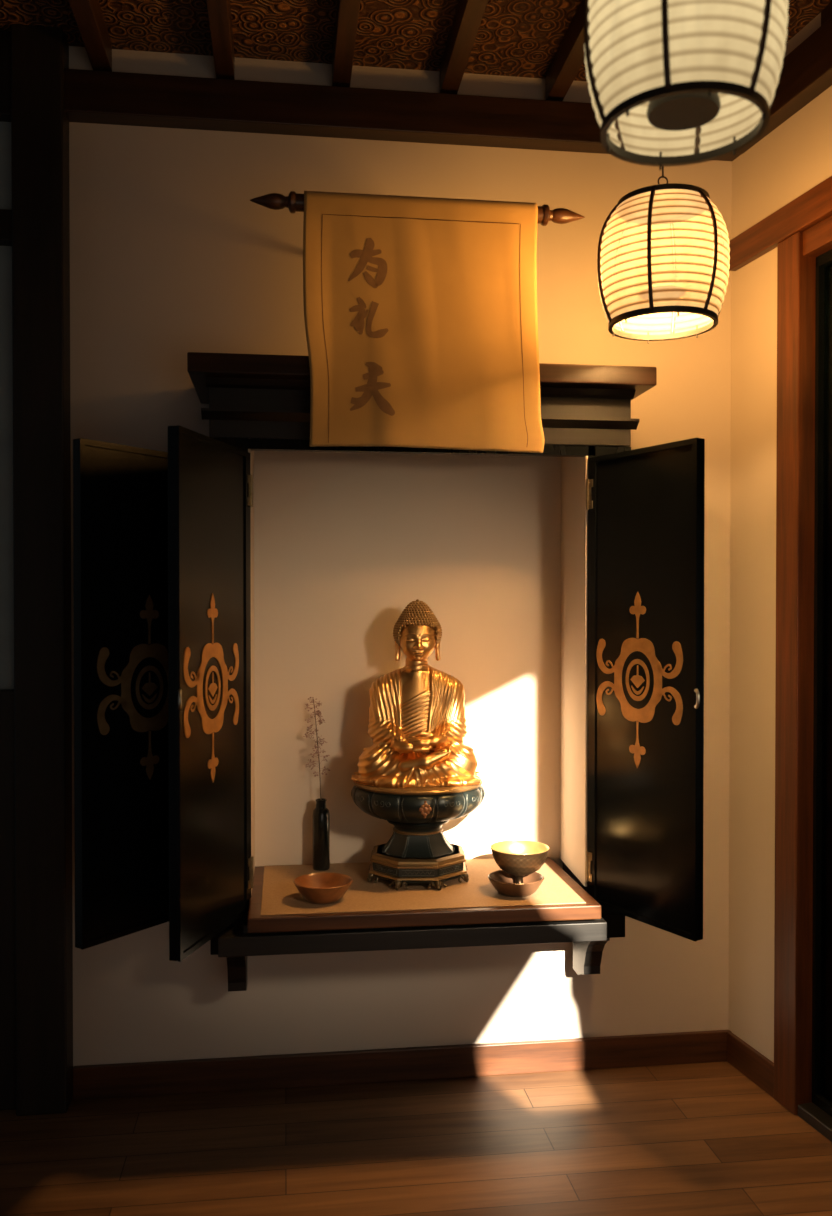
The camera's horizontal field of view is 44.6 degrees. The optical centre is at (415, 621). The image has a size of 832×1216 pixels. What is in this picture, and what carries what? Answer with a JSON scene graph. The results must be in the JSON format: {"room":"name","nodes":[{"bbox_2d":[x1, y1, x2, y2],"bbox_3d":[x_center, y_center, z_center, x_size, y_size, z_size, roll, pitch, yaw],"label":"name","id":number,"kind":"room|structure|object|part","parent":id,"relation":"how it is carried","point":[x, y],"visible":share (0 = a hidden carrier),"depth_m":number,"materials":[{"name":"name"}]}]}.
{"room":"buddhist altar room","nodes":[
{"label":"buddhist altar room","id":0,"kind":"room"},
{"bbox_2d":[69,46,731,1066],"bbox_3d":[-0.783,-0.146,2.579,3.507,2.660,0.120,0,1,-7],"label":"wall","id":1,"kind":"structure","parent":0,"point":[172,256],"depth_m":2.59,"materials":[{"name":"paint"}]},
{"bbox_2d":[0,30,15,1109],"bbox_3d":[-1.392,-0.144,2.415,0.858,2.660,0.050,0,1,-7],"label":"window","id":2,"kind":"structure","parent":1,"relation":"in","point":[7,783],"depth_m":2.46,"materials":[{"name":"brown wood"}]},
{"bbox_3d":[-1.392,-0.654,2.409,0.858,1.640,0.050,0,1,-7],"label":"frame","id":3,"kind":"part","parent":2,"relation":"part of","materials":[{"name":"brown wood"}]},
{"bbox_3d":[-1.394,-0.525,2.429,0.858,1.380,0.011,0,1,-7],"label":"pane","id":4,"kind":"part","parent":2,"relation":"part of","materials":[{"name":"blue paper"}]},
{"bbox_2d":[11,24,72,1115],"bbox_3d":[-0.906,-0.145,2.463,0.118,2.660,0.080,0,1,-7],"label":"wooden post","id":5,"kind":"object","parent":1,"relation":"attached to","point":[39,54],"depth_m":2.43,"materials":[{"name":"brown wood"}]},
{"bbox_2d":[68,0,111,71],"bbox_3d":[-0.538,-1.361,0.711,0.045,0.070,3.580,0,1,-7],"label":"ceiling beam","id":6,"kind":"structure","parent":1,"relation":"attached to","point":[88,15],"depth_m":2.33,"materials":[{"name":"brown wood"}]},
{"bbox_2d":[206,0,234,79],"bbox_3d":[-0.245,-1.361,0.748,0.045,0.070,3.580,0,1,-7],"label":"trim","id":7,"kind":"structure","parent":1,"relation":"attached to","point":[219,11],"depth_m":2.35,"materials":[{"name":"brown wood"}]},
{"bbox_2d":[332,0,360,86],"bbox_3d":[0.040,-1.362,0.785,0.045,0.070,3.580,0,1,-7],"label":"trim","id":8,"kind":"structure","parent":1,"relation":"attached to","point":[347,11],"depth_m":2.36,"materials":[{"name":"brown wood"}]},
{"bbox_2d":[73,352,704,991],"bbox_3d":[-0.076,0.150,2.303,1.293,1.474,0.659,0,1,-7],"label":"upper cabinet","id":9,"kind":"object","parent":1,"relation":"attached to","point":[244,573],"visible":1,"depth_m":2.29,"materials":[{"name":"black paint"}]},
{"bbox_3d":[-0.578,0.142,2.146,0.024,1.012,0.327,0,1,35],"label":"door","id":10,"kind":"part","parent":9,"relation":"part of","materials":[{"name":"black paint"}]},
{"bbox_3d":[-0.451,0.148,1.939,0.008,0.042,0.023,0,1,-17],"label":"handle","id":11,"kind":"part","parent":9,"relation":"part of","materials":[{"name":"metal"}]},
{"bbox_3d":[-0.424,0.137,2.119,0.024,1.029,0.353,0,1,13],"label":"door","id":12,"kind":"part","parent":9,"relation":"part of","materials":[{"name":"black paint"}]},
{"bbox_3d":[-0.013,0.093,2.617,0.807,1.060,0.004,0,1,-7],"label":"panel","id":13,"kind":"part","parent":9,"relation":"part of","materials":[{"name":"white paint"}]},
{"bbox_3d":[0.004,-0.481,2.473,0.979,0.130,0.280,0,1,-7],"label":"cornice","id":14,"kind":"part","parent":9,"relation":"part of","materials":[{"name":"paint"}]},
{"bbox_3d":[0.022,-0.499,2.323,1.008,0.090,0.022,0,1,-7],"label":"cornice moulding","id":15,"kind":"part","parent":9,"relation":"part of","materials":[{"name":"paint"}]},
{"bbox_3d":[0.007,-0.567,2.438,1.058,0.043,0.348,0,1,-7],"label":"cornice","id":16,"kind":"part","parent":9,"relation":"part of","materials":[{"name":"brown wood"}]},
{"bbox_2d":[260,858,585,915],"bbox_3d":[-0.004,0.620,2.408,0.713,0.002,0.418,0,1,-7],"label":"altar shelf top","id":17,"kind":"object","parent":9,"relation":"on","point":[280,895],"visible":0.74,"depth_m":2.31,"materials":[{"name":"fabric"}]},
{"bbox_2d":[312,798,329,870],"bbox_3d":[-0.237,0.530,2.535,0.043,0.174,0.043,0,1,-7],"label":"bud vase","id":18,"kind":"object","parent":17,"relation":"on","point":[321,815],"visible":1,"depth_m":2.52,"materials":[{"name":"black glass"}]},
{"bbox_2d":[303,697,329,799],"bbox_3d":[-0.248,0.397,2.533,0.060,0.424,0.047,0,1,-23],"label":"flower sprig","id":19,"kind":"object","parent":18,"relation":"in","point":[318,713],"visible":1,"depth_m":2.53,"materials":[{"name":"plant"}]},
{"bbox_3d":[-0.244,0.400,2.533,0.026,0.418,0.005,0,1,-16],"label":"stem","id":20,"kind":"part","parent":19,"relation":"part of","materials":[{"name":"plant"}]},
{"bbox_2d":[293,873,352,903],"bbox_3d":[-0.207,0.598,2.264,0.133,0.045,0.133,0,1,-7],"label":"bowl","id":21,"kind":"object","parent":17,"relation":"on","point":[316,888],"visible":1,"depth_m":2.25,"materials":[{"name":"brown wood"}]},
{"bbox_2d":[351,780,484,889],"bbox_3d":[0.005,0.499,2.457,0.324,0.237,0.324,0,1,0],"label":"pedestal","id":22,"kind":"object","parent":17,"relation":"on","point":[417,850],"visible":0.87,"depth_m":2.36,"materials":[{"name":"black metal"}]},
{"bbox_2d":[351,599,480,787],"bbox_3d":[0.004,0.163,2.434,0.317,0.436,0.213,0,1,-2],"label":"statue","id":23,"kind":"object","parent":22,"relation":"on","point":[417,727],"visible":1,"depth_m":2.41,"materials":[{"name":"gold metal"}]},
{"bbox_3d":[0.005,0.386,2.456,0.312,0.012,0.312,0,1,0],"label":"plate","id":24,"kind":"part","parent":22,"relation":"part of","materials":[{"name":"gold metal"}]},
{"bbox_2d":[488,870,543,896],"bbox_3d":[0.229,0.601,2.323,0.129,0.038,0.129,0,1,-7],"label":"dish","id":25,"kind":"object","parent":17,"relation":"on","point":[504,883],"visible":0.94,"depth_m":2.29,"materials":[{"name":"brown ceramic"}]},
{"bbox_2d":[490,840,548,882],"bbox_3d":[0.238,0.565,2.329,0.135,0.098,0.135,0,1,-7],"label":"bowl","id":26,"kind":"object","parent":25,"relation":"on","point":[519,858],"visible":0.91,"depth_m":2.30,"materials":[{"name":"beige ceramic"}]},
{"bbox_3d":[0.502,0.140,2.250,0.024,1.044,0.337,0,1,-31],"label":"door","id":27,"kind":"part","parent":9,"relation":"part of","materials":[{"name":"black paint"}]},
{"bbox_3d":[0.580,0.158,2.095,0.008,0.042,0.023,0,1,-1],"label":"handle","id":28,"kind":"part","parent":9,"relation":"part of","materials":[{"name":"metal"}]},
{"bbox_2d":[73,1030,730,1099],"bbox_3d":[0.000,1.143,2.628,1.715,0.080,0.016,0,1,-7],"label":"baseboard","id":29,"kind":"structure","parent":1,"relation":"attached to","point":[120,1080],"depth_m":2.61,"materials":[{"name":"brown wood"}]},
{"bbox_2d":[64,68,740,160],"bbox_3d":[-0.003,-1.281,2.575,1.757,0.102,0.060,0,1,-7],"label":"trim","id":30,"kind":"structure","parent":1,"relation":"attached to","point":[90,96],"depth_m":2.52,"materials":[{"name":"brown wood"}]},
{"bbox_2d":[250,191,584,452],"bbox_3d":[-0.015,-0.658,2.410,0.752,0.558,0.419,0,1,-7],"label":"scroll","id":31,"kind":"object","parent":1,"relation":"attached to","point":[421,317],"visible":1,"depth_m":2.22,"materials":[{"name":"fabric"}]},
{"bbox_3d":[0.011,-0.910,2.237,0.550,0.037,0.037,0,1,-7],"label":"rod","id":32,"kind":"part","parent":31,"relation":"part of","materials":[{"name":"brown wood"}]},
{"bbox_2d":[546,0,584,100],"bbox_3d":[0.586,-1.363,0.856,0.045,0.070,3.580,0,1,-7],"label":"ceiling beam","id":33,"kind":"structure","parent":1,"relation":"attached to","point":[569,57],"depth_m":2.46,"materials":[{"name":"brown wood"}]},
{"bbox_2d":[0,0,830,81],"bbox_3d":[-0.011,-1.425,0.848,4.600,0.060,3.720,0,1,-7],"label":"ceiling","id":34,"kind":"structure","parent":0,"point":[516,38],"depth_m":2.42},
{"bbox_2d":[440,0,487,93],"bbox_3d":[0.311,-1.362,0.820,0.045,0.070,3.580,0,1,-7],"label":"ceiling beam","id":35,"kind":"structure","parent":34,"relation":"attached to","point":[468,16],"depth_m":2.38,"materials":[{"name":"brown wood"}]},
{"bbox_2d":[597,166,729,343],"bbox_3d":[0.516,-1.011,2.121,0.279,0.800,0.269,0,1,-7],"label":"paper lantern","id":36,"kind":"object","parent":34,"relation":"hanging from","point":[663,257],"visible":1,"depth_m":2.02,"materials":[{"name":"white paper"}]},
{"bbox_2d":[584,0,787,169],"bbox_3d":[0.369,-1.036,1.396,0.281,0.732,0.271,0,1,-7],"label":"paper lantern","id":37,"kind":"object","parent":34,"relation":"hanging from","point":[671,82],"visible":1,"depth_m":1.32,"materials":[{"name":"white paper"}]},
{"bbox_3d":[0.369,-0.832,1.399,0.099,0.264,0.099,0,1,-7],"label":"drip plate","id":38,"kind":"part","parent":37,"relation":"part of","materials":[{"name":"metal"}]},
{"bbox_2d":[0,1061,831,1215],"bbox_3d":[0.088,1.234,0.894,4.800,0.060,3.720,0,1,-7],"label":"floor","id":39,"kind":"structure","parent":0,"point":[694,1139],"depth_m":2.28,"materials":[{"name":"brown wood"}]},
{"bbox_2d":[728,13,831,1062],"bbox_3d":[1.378,-0.126,0.930,0.120,2.660,3.750,0,1,-15],"label":"wall","id":40,"kind":"structure","parent":0,"point":[795,157],"depth_m":2.61,"materials":[{"name":"paint"}]},
{"bbox_2d":[727,1032,773,1097],"bbox_3d":[0.869,1.143,2.625,0.014,0.080,0.213,0,1,-15],"label":"baseboard","id":41,"kind":"structure","parent":40,"relation":"attached to","point":[751,1063],"depth_m":2.62,"materials":[{"name":"brown wood"}]},
{"bbox_2d":[729,176,831,270],"bbox_3d":[1.306,-0.950,0.917,0.024,0.079,3.680,0,1,-15],"label":"trim","id":42,"kind":"structure","parent":40,"relation":"attached to","point":[812,207],"depth_m":2.46,"materials":[{"name":"red wood"}]},
{"bbox_2d":[736,17,831,153],"bbox_3d":[1.296,-1.264,0.895,0.051,0.115,3.650,0,1,-15],"label":"trim","id":43,"kind":"structure","parent":40,"relation":"attached to","point":[806,71],"depth_m":2.35,"materials":[{"name":"brown wood"}]},
{"bbox_2d":[774,215,831,1141],"bbox_3d":[1.119,0.135,1.890,0.136,2.114,1.312,0,1,-15],"label":"door","id":44,"kind":"structure","parent":40,"relation":"in","point":[803,682],"depth_m":2.43,"materials":[{"name":"red wood"}]},
{"bbox_3d":[1.122,1.178,1.905,0.130,0.028,1.134,0,1,-15],"label":"sill","id":45,"kind":"part","parent":44,"relation":"part of","materials":[{"name":"brown wood"}]},
{"bbox_3d":[1.114,0.150,1.890,0.035,2.027,1.134,0,1,-15],"label":"sash frame","id":46,"kind":"part","parent":44,"relation":"part of","materials":[{"name":"black paint"}]},
{"bbox_3d":[1.111,0.152,1.901,0.005,1.980,1.087,0,1,-15],"label":"pane","id":47,"kind":"part","parent":44,"relation":"part of","materials":[{"name":"black glass"}]},
{"bbox_2d":[821,0,831,25],"bbox_3d":[1.146,-1.363,0.928,0.045,0.070,3.580,0,1,-7],"label":"trim","id":48,"kind":"structure","parent":40,"relation":"attached to","point":[826,14],"depth_m":2.33,"materials":[{"name":"brown wood"}]}
]}

